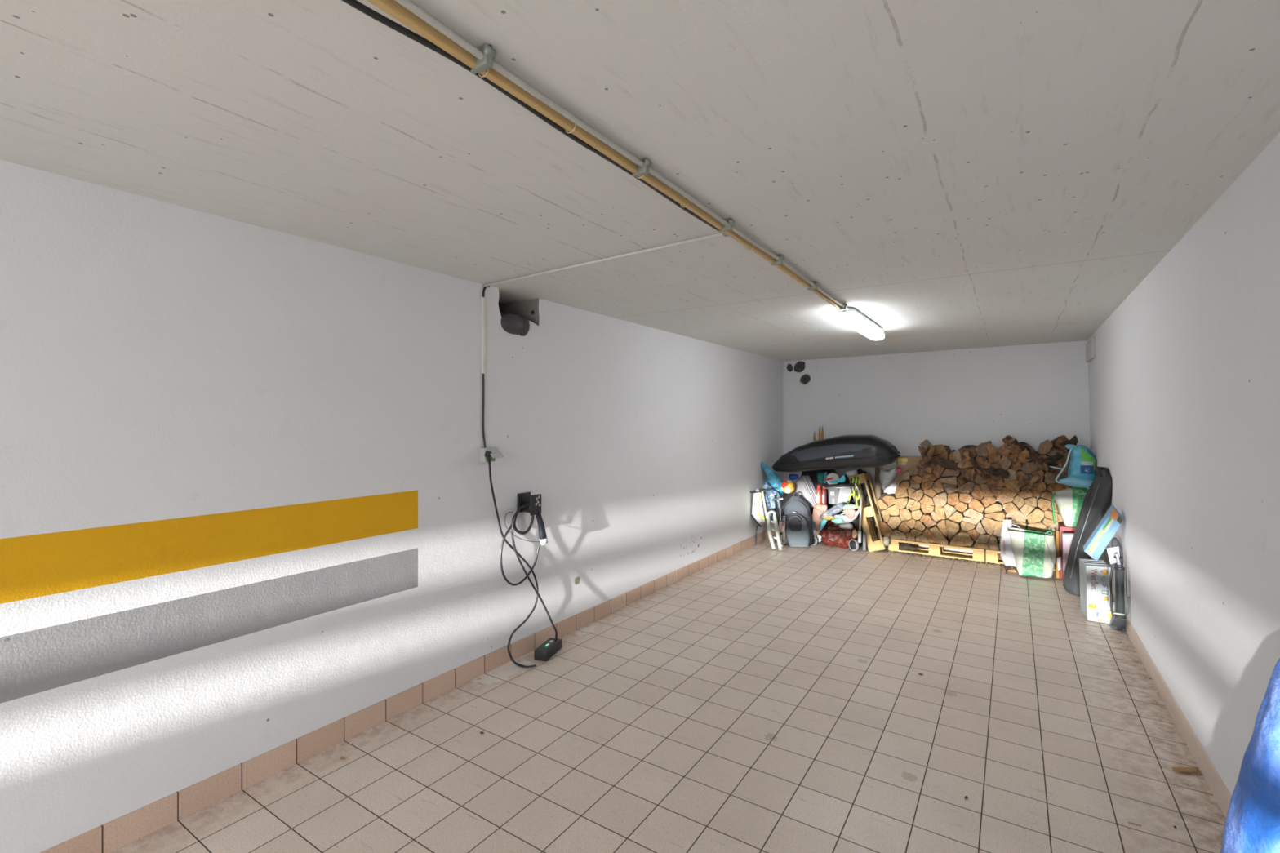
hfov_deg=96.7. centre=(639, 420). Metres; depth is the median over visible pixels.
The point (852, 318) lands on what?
lamp
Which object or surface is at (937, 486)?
log
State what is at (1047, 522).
log
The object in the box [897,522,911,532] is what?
log
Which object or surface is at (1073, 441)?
log
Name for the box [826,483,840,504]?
bin
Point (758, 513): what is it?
scooter
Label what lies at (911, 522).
log
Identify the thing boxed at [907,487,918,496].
log
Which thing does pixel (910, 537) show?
log
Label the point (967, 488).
log
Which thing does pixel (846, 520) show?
paper
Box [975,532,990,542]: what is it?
log
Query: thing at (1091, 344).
junction box
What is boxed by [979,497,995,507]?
log
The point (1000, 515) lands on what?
log
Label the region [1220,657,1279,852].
bundle
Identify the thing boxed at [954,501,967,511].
log
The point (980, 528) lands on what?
log
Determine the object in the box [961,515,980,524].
log
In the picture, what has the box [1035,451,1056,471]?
log
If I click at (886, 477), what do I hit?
plastic bag
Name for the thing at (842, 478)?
toy
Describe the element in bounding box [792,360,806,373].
pipe opening
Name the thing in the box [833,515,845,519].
newspaper
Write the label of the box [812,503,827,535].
floral bag
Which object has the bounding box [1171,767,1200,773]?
chip
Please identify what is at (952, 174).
ceiling
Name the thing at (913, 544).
baseboard
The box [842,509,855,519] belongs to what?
paper
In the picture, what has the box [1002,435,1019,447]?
log
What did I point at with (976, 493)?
log
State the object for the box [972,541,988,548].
log
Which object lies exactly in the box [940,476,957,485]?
log
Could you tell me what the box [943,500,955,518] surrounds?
log
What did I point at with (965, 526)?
log
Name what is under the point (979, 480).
log
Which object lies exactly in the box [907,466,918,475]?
log
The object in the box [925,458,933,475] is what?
log
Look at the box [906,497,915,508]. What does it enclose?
log
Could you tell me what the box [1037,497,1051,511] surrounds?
log
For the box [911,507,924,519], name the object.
log
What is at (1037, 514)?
log
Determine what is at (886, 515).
log
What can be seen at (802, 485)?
cushion
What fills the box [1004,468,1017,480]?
log
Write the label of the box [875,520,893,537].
log
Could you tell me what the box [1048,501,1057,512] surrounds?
log
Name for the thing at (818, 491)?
flask
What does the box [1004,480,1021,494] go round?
log
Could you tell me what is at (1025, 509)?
log
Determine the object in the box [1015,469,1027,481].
log
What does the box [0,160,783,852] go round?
wall
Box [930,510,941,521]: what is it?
log
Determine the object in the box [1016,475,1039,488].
log
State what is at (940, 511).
log
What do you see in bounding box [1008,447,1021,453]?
log
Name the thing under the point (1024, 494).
log
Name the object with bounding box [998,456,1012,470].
log
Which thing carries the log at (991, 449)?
on the log at (981, 450)
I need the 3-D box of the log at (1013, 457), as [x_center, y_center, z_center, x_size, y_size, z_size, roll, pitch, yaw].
[3.689,0.370,5.632,0.102,0.112,0.263,0,0,33]
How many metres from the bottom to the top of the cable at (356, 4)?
0.020 m
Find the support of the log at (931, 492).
on the log at (926, 500)
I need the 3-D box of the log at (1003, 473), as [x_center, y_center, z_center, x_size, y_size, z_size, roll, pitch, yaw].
[3.524,0.512,5.609,0.190,0.116,0.096,0,0,21]
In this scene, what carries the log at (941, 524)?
on the log at (940, 536)
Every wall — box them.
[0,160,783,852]
[783,340,1090,539]
[1087,132,1279,795]
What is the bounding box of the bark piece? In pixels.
[899,542,917,551]
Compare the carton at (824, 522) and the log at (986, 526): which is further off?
the carton at (824, 522)
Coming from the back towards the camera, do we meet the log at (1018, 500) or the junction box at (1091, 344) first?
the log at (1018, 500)
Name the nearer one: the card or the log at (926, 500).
the card
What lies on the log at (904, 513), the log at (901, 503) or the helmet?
the log at (901, 503)
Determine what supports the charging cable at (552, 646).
attached to the wall socket
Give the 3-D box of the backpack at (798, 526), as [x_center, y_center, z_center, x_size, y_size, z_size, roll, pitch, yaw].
[1.765,1.121,6.445,0.349,0.623,0.289,0,0,33]
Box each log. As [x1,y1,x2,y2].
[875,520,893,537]
[876,493,888,509]
[880,509,892,522]
[882,493,895,506]
[885,504,900,515]
[887,515,904,528]
[889,528,906,539]
[894,486,908,497]
[894,496,908,508]
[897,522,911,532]
[898,480,909,489]
[899,508,912,520]
[900,470,911,480]
[903,518,916,528]
[905,531,915,541]
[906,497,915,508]
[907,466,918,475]
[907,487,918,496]
[909,488,929,501]
[909,500,920,511]
[910,480,922,488]
[910,527,924,536]
[911,475,921,483]
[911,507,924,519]
[914,519,926,531]
[915,465,926,476]
[915,533,930,542]
[917,458,933,471]
[918,445,933,457]
[919,440,933,449]
[920,445,934,466]
[920,494,934,506]
[920,503,935,513]
[920,513,932,522]
[921,471,937,483]
[921,478,937,489]
[922,525,939,543]
[923,488,937,497]
[924,519,937,527]
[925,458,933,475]
[929,524,950,546]
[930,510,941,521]
[931,455,962,469]
[932,479,945,493]
[933,444,951,456]
[933,464,946,477]
[933,492,947,506]
[934,506,951,519]
[935,449,955,459]
[936,519,946,537]
[937,479,957,493]
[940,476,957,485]
[941,469,960,477]
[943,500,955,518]
[946,518,960,538]
[947,491,959,505]
[948,451,959,469]
[948,510,964,522]
[949,526,973,546]
[953,448,965,461]
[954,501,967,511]
[955,475,966,488]
[956,481,975,494]
[959,492,971,503]
[960,444,977,457]
[960,457,973,468]
[960,467,977,480]
[960,520,976,530]
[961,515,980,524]
[963,450,988,479]
[963,506,985,519]
[967,528,978,541]
[968,497,985,512]
[971,484,991,500]
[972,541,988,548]
[973,455,986,468]
[974,469,992,484]
[975,440,991,456]
[975,520,986,533]
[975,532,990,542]
[979,459,990,469]
[979,484,993,497]
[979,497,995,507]
[981,515,994,534]
[982,515,1003,530]
[983,457,1002,469]
[983,502,1002,512]
[984,508,1006,521]
[986,443,996,455]
[986,466,1009,479]
[986,478,1004,487]
[986,531,999,550]
[987,452,1001,462]
[987,469,1003,479]
[989,486,1005,497]
[993,526,1002,537]
[996,443,1009,457]
[997,493,1013,503]
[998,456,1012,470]
[1000,486,1016,497]
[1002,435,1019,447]
[1002,501,1019,512]
[1002,565,1017,573]
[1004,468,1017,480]
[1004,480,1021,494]
[1004,509,1026,522]
[1005,518,1027,529]
[1005,565,1017,573]
[1007,453,1017,462]
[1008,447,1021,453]
[1008,461,1021,469]
[1009,439,1031,450]
[1012,494,1024,507]
[1013,441,1035,450]
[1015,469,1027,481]
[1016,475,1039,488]
[1017,453,1031,462]
[1018,488,1033,498]
[1019,448,1044,465]
[1019,460,1037,474]
[1019,499,1035,516]
[1021,477,1032,491]
[1024,496,1037,506]
[1026,505,1044,523]
[1027,519,1048,533]
[1029,470,1050,483]
[1030,487,1042,497]
[1032,482,1045,491]
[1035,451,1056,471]
[1037,439,1053,454]
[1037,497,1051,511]
[1040,489,1055,501]
[1041,452,1064,470]
[1042,515,1056,527]
[1043,509,1062,521]
[1044,471,1063,485]
[1045,483,1065,492]
[1046,448,1065,457]
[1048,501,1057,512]
[1048,521,1062,531]
[1048,529,1055,540]
[1050,435,1068,450]
[1052,451,1069,474]
[1059,435,1078,449]
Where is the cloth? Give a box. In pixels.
[843,503,857,510]
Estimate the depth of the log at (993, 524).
5.65 m
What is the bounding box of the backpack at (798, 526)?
[779,492,813,546]
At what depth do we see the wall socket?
3.15 m
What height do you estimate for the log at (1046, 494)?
0.128 m
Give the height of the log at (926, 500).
0.122 m
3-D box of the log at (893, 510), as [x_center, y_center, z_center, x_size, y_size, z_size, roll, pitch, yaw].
[2.819,0.978,6.326,0.154,0.138,0.318,0,0,33]
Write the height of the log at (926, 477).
0.154 m
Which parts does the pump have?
piston rod, foot plate, handle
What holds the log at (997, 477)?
on the log at (991, 482)
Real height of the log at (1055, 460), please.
0.175 m
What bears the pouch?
on the cushion
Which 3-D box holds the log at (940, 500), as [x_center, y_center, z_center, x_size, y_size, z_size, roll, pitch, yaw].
[3.179,0.826,6.041,0.140,0.163,0.331,0,0,30]
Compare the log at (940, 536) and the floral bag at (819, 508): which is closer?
the log at (940, 536)
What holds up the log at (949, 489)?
on the log at (953, 498)
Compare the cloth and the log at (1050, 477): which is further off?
the cloth
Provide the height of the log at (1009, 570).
0.099 m
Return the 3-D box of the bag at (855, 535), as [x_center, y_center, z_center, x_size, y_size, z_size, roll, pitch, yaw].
[2.322,1.223,6.153,0.056,0.092,0.050,0,0,33]
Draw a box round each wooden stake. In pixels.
[818,426,821,439]
[821,425,823,439]
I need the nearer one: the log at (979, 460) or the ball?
the log at (979, 460)
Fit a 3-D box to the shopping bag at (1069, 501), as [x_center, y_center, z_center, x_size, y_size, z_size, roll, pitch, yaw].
[3.886,0.795,5.126,0.300,0.441,0.175,0,0,33]
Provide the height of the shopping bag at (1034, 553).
0.405 m
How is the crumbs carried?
on the floor
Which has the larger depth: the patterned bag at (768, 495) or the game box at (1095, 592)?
the patterned bag at (768, 495)
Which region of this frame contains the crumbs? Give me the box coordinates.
[866,547,1004,566]
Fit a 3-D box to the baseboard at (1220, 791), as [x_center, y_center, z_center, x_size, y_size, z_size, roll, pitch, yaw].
[1.610,1.368,1.282,0.021,0.098,9.910,0,0,33]
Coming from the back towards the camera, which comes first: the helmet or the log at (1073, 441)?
the helmet
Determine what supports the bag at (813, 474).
on the floor
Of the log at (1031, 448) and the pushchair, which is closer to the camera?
the log at (1031, 448)
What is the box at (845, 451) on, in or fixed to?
on the bag at (813, 474)
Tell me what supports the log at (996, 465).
on the log at (1003, 473)
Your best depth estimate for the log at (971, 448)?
5.81 m
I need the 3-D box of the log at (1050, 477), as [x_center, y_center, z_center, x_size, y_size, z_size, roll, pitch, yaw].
[3.958,0.567,5.487,0.195,0.174,0.196,0,0,11]
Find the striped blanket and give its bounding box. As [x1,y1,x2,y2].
[818,502,844,519]
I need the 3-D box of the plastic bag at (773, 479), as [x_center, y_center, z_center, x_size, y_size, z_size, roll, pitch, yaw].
[1.550,0.704,6.655,0.274,0.439,0.147,0,0,33]
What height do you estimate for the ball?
0.156 m
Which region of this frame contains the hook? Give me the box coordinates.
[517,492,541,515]
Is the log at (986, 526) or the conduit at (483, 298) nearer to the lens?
the conduit at (483, 298)
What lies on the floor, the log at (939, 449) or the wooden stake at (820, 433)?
the wooden stake at (820, 433)
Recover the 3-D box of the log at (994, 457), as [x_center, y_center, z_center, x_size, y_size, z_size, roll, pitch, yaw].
[3.577,0.397,5.722,0.130,0.171,0.266,0,0,37]
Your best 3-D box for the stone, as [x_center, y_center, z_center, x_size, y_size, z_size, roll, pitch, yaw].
[2.661,1.304,6.149,0.072,0.114,0.114,0,0,33]
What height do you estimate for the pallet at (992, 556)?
0.128 m
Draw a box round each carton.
[819,519,827,530]
[839,523,853,528]
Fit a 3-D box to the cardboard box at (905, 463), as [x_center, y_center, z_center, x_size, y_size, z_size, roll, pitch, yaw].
[2.977,0.631,6.269,0.264,0.472,0.168,0,0,33]
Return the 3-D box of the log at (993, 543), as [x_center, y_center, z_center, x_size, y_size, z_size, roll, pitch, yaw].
[3.568,1.207,5.767,0.102,0.159,0.307,0,0,30]
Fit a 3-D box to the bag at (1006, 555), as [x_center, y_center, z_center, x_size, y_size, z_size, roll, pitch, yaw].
[3.510,1.158,5.359,0.206,0.453,0.110,0,0,33]
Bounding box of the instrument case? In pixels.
[1062,466,1112,595]
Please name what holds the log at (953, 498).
on the log at (961, 506)
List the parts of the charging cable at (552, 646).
supply cord, strap cord, charging cord, connector handle, display panel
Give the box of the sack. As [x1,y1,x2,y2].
[874,466,882,537]
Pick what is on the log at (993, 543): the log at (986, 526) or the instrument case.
the log at (986, 526)
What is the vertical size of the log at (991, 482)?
0.090 m
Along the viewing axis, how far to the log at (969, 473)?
5.75 m
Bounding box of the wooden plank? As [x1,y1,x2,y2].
[1055,531,1059,578]
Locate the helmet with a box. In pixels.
[849,476,860,485]
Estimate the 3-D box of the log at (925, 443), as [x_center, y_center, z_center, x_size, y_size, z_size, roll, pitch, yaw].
[3.095,0.302,6.080,0.142,0.205,0.307,0,0,41]
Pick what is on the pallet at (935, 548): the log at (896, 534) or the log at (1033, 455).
the log at (896, 534)
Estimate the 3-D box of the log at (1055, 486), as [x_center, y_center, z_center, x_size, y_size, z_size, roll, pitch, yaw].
[4.001,0.654,5.481,0.168,0.149,0.218,0,0,33]
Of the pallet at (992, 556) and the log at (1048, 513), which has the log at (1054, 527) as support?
the log at (1048, 513)
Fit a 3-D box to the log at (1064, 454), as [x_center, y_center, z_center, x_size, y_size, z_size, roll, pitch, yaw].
[3.996,0.401,5.420,0.114,0.232,0.197,0,0,14]
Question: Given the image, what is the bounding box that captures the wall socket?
[479,447,504,462]
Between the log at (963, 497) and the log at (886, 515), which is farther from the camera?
the log at (886, 515)
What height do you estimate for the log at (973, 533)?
0.135 m
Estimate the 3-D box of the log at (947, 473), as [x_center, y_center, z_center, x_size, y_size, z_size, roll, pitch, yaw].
[3.252,0.571,5.961,0.180,0.145,0.279,0,0,33]
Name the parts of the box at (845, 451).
panel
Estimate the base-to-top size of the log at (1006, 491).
0.104 m
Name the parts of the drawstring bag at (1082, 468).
cord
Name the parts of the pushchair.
frame, ring rail, panel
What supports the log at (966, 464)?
on the log at (969, 473)
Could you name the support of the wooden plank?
on the floor
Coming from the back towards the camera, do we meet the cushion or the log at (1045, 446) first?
the cushion
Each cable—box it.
[341,0,719,231]
[484,450,561,667]
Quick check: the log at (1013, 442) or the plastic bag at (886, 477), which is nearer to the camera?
the log at (1013, 442)
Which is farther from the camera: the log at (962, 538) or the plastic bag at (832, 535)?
the plastic bag at (832, 535)
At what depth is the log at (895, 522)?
6.16 m
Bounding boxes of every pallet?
[848,472,888,551]
[888,537,986,562]
[986,546,1055,571]
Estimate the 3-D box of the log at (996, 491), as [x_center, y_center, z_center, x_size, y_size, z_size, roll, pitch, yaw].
[3.603,0.702,5.733,0.221,0.122,0.127,0,0,-44]
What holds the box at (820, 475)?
on the pushchair
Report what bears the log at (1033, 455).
on the log at (1041, 467)
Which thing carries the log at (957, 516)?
on the log at (973, 521)
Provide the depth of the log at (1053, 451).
5.39 m
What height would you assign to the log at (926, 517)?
0.102 m
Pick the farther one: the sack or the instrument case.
the sack
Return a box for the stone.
[883,536,889,546]
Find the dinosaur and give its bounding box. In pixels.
[846,486,861,507]
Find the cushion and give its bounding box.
[795,475,815,508]
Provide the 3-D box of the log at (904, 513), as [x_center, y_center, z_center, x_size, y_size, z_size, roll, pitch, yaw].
[2.918,1.029,6.228,0.136,0.164,0.320,0,0,33]
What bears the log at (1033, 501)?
on the log at (1037, 514)
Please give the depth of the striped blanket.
6.22 m
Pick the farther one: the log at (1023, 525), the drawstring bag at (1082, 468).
the log at (1023, 525)
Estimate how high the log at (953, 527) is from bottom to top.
0.235 m
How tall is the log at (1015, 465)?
0.110 m
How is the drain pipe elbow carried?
attached to the wall at (247, 510)
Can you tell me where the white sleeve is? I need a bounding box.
[1056,555,1060,570]
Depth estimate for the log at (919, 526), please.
6.04 m
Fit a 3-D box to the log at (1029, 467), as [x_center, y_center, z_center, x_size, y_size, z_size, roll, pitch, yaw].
[3.791,0.458,5.585,0.141,0.146,0.218,0,0,20]
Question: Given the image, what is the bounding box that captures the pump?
[1109,553,1128,631]
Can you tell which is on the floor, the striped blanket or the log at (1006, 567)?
the log at (1006, 567)
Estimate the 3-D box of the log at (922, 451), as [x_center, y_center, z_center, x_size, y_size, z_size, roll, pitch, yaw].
[3.091,0.378,6.073,0.306,0.225,0.136,0,0,-40]
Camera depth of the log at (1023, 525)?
5.57 m
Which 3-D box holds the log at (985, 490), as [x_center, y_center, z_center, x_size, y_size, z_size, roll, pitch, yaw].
[3.498,0.718,5.783,0.107,0.166,0.268,0,0,21]
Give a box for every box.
[771,435,900,472]
[817,471,824,483]
[896,455,922,499]
[1057,522,1075,578]
[1079,558,1111,623]
[1083,503,1123,561]
[1085,337,1095,362]
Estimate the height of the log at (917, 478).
0.100 m
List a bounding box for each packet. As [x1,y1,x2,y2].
[823,471,827,483]
[845,469,857,476]
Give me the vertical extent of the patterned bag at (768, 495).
0.436 m
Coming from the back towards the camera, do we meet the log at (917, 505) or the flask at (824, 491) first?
the flask at (824, 491)
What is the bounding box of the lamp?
[837,307,884,340]
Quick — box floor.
[111,530,1226,852]
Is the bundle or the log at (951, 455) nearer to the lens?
the bundle
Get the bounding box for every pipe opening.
[786,362,792,373]
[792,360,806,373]
[799,373,811,385]
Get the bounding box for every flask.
[815,484,822,504]
[821,485,826,505]
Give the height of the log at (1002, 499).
0.108 m
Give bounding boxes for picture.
[1088,569,1108,621]
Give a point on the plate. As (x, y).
(835, 476)
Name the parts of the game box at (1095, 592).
yellow panel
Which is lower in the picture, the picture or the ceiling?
the picture
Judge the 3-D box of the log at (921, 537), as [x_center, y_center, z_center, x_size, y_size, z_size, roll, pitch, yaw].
[3.086,1.236,6.138,0.155,0.104,0.321,0,0,40]
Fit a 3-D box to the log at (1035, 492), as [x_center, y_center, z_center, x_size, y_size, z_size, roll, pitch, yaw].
[3.875,0.687,5.580,0.105,0.115,0.226,0,0,29]
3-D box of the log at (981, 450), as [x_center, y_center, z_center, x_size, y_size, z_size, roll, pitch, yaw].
[3.500,0.282,5.784,0.118,0.151,0.272,0,0,43]
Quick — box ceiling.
[0,0,1279,361]
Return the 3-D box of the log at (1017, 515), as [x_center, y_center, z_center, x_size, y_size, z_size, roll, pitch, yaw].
[3.715,0.929,5.665,0.178,0.116,0.278,0,0,27]
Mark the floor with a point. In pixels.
(762, 699)
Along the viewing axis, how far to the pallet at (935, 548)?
5.96 m
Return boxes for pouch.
[788,474,798,479]
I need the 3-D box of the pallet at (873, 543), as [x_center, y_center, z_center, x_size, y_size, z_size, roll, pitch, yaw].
[2.547,1.006,6.327,0.387,0.860,0.342,0,0,33]
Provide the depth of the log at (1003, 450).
5.58 m
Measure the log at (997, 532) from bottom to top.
0.156 m
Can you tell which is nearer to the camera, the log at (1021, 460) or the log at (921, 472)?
the log at (1021, 460)
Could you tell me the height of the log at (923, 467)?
0.151 m
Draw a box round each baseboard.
[40,523,783,852]
[882,534,1000,557]
[1111,591,1231,818]
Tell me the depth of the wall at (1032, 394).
6.21 m
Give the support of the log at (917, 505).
on the log at (917, 514)
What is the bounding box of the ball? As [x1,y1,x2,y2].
[781,480,795,493]
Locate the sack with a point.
(877, 486)
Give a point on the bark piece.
(906, 546)
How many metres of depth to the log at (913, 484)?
6.07 m
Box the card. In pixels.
[1106,546,1119,564]
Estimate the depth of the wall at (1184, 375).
2.16 m
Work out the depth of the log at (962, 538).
5.81 m
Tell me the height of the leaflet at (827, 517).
0.052 m
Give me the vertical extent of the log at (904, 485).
0.107 m
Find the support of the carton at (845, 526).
on the plastic bag at (832, 535)
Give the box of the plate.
[826,472,839,484]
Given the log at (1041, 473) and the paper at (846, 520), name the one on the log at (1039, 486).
the log at (1041, 473)
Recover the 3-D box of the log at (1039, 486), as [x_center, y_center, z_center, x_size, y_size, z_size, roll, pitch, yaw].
[3.874,0.626,5.548,0.102,0.098,0.268,0,0,29]
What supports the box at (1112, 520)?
on the game box at (1095, 592)
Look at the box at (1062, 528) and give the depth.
5.10 m
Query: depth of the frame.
6.37 m
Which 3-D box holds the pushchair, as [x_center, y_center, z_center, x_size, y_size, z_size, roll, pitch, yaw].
[2.173,1.041,6.311,0.648,0.743,0.378,0,0,33]
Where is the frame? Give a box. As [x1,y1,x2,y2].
[771,494,786,546]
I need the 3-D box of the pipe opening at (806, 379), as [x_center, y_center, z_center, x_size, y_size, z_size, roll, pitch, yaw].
[2.083,-0.519,7.176,0.159,0.147,0.015,0,0,33]
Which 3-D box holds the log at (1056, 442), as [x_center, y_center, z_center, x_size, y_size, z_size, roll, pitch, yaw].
[3.999,0.221,5.415,0.159,0.176,0.224,0,0,18]
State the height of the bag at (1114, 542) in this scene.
0.622 m
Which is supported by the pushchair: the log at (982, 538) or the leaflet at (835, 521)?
the leaflet at (835, 521)
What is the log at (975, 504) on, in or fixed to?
on the log at (968, 512)
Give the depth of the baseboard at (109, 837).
2.46 m
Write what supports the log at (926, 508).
on the log at (926, 517)
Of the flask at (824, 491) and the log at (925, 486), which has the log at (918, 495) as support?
the log at (925, 486)
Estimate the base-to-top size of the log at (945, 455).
0.132 m
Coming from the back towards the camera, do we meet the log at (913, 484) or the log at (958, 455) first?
the log at (913, 484)
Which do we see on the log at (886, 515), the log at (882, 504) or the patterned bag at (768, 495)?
the log at (882, 504)
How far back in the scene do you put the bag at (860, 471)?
6.46 m
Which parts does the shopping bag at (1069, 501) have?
green handle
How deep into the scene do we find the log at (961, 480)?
5.83 m
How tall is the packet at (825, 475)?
0.134 m
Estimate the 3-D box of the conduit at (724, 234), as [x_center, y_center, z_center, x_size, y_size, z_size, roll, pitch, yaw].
[-0.258,-0.753,2.726,1.536,0.024,0.023,0,0,36]
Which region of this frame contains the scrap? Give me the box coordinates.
[897,467,902,473]
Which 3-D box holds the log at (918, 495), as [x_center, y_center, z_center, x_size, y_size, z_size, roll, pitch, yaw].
[3.042,0.777,6.181,0.146,0.150,0.316,0,0,40]
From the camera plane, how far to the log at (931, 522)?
6.01 m
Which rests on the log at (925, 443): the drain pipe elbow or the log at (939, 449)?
the log at (939, 449)
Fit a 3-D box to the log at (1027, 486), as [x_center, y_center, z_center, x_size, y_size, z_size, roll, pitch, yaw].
[3.796,0.626,5.581,0.116,0.157,0.216,0,0,33]
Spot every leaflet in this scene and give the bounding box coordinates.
[822,515,835,519]
[831,519,843,523]
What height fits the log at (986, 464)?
0.159 m
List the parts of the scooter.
panel, stem, fork leg, fork crown, fork leg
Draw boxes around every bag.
[761,462,782,497]
[762,481,779,519]
[800,469,840,516]
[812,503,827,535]
[818,519,859,548]
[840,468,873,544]
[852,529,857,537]
[879,467,897,489]
[1000,520,1022,567]
[1007,527,1056,577]
[1049,444,1096,488]
[1051,487,1088,527]
[1111,537,1123,630]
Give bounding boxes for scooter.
[750,488,782,550]
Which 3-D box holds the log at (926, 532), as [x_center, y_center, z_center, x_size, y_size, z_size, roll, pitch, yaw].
[3.116,1.197,6.084,0.179,0.169,0.330,0,0,33]
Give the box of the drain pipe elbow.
[499,311,529,336]
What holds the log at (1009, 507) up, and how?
on the log at (1017, 515)
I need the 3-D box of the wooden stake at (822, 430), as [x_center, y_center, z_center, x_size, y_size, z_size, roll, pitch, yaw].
[2.186,0.728,6.864,0.058,1.338,0.032,0,0,-16]
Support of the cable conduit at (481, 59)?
attached to the ceiling
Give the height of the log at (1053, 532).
0.101 m
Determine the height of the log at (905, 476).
0.138 m
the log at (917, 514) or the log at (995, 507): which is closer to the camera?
the log at (995, 507)
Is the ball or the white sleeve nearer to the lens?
the white sleeve
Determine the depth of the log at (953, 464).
5.82 m
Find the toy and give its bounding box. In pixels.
[829,475,845,483]
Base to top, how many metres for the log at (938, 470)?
0.227 m
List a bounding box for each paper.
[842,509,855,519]
[842,509,860,523]
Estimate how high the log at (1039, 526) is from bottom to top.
0.179 m
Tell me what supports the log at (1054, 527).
on the log at (1053, 532)
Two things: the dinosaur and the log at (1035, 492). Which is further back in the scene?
the dinosaur
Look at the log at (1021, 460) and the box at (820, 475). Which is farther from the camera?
the box at (820, 475)
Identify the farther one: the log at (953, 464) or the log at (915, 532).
the log at (915, 532)
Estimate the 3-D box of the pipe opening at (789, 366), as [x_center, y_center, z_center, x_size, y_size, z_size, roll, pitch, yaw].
[1.922,-0.679,7.304,0.102,0.131,0.015,0,0,33]
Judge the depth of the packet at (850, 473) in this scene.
6.33 m
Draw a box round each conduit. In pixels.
[367,0,848,311]
[481,285,489,448]
[483,231,728,287]
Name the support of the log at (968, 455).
on the log at (969, 473)
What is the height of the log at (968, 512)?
0.123 m
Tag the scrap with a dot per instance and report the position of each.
(899, 469)
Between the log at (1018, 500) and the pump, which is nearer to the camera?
the pump
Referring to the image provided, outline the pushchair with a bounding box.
[811,483,866,551]
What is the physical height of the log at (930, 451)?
0.217 m
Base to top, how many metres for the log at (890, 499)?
0.133 m
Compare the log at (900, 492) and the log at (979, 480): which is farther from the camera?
the log at (900, 492)

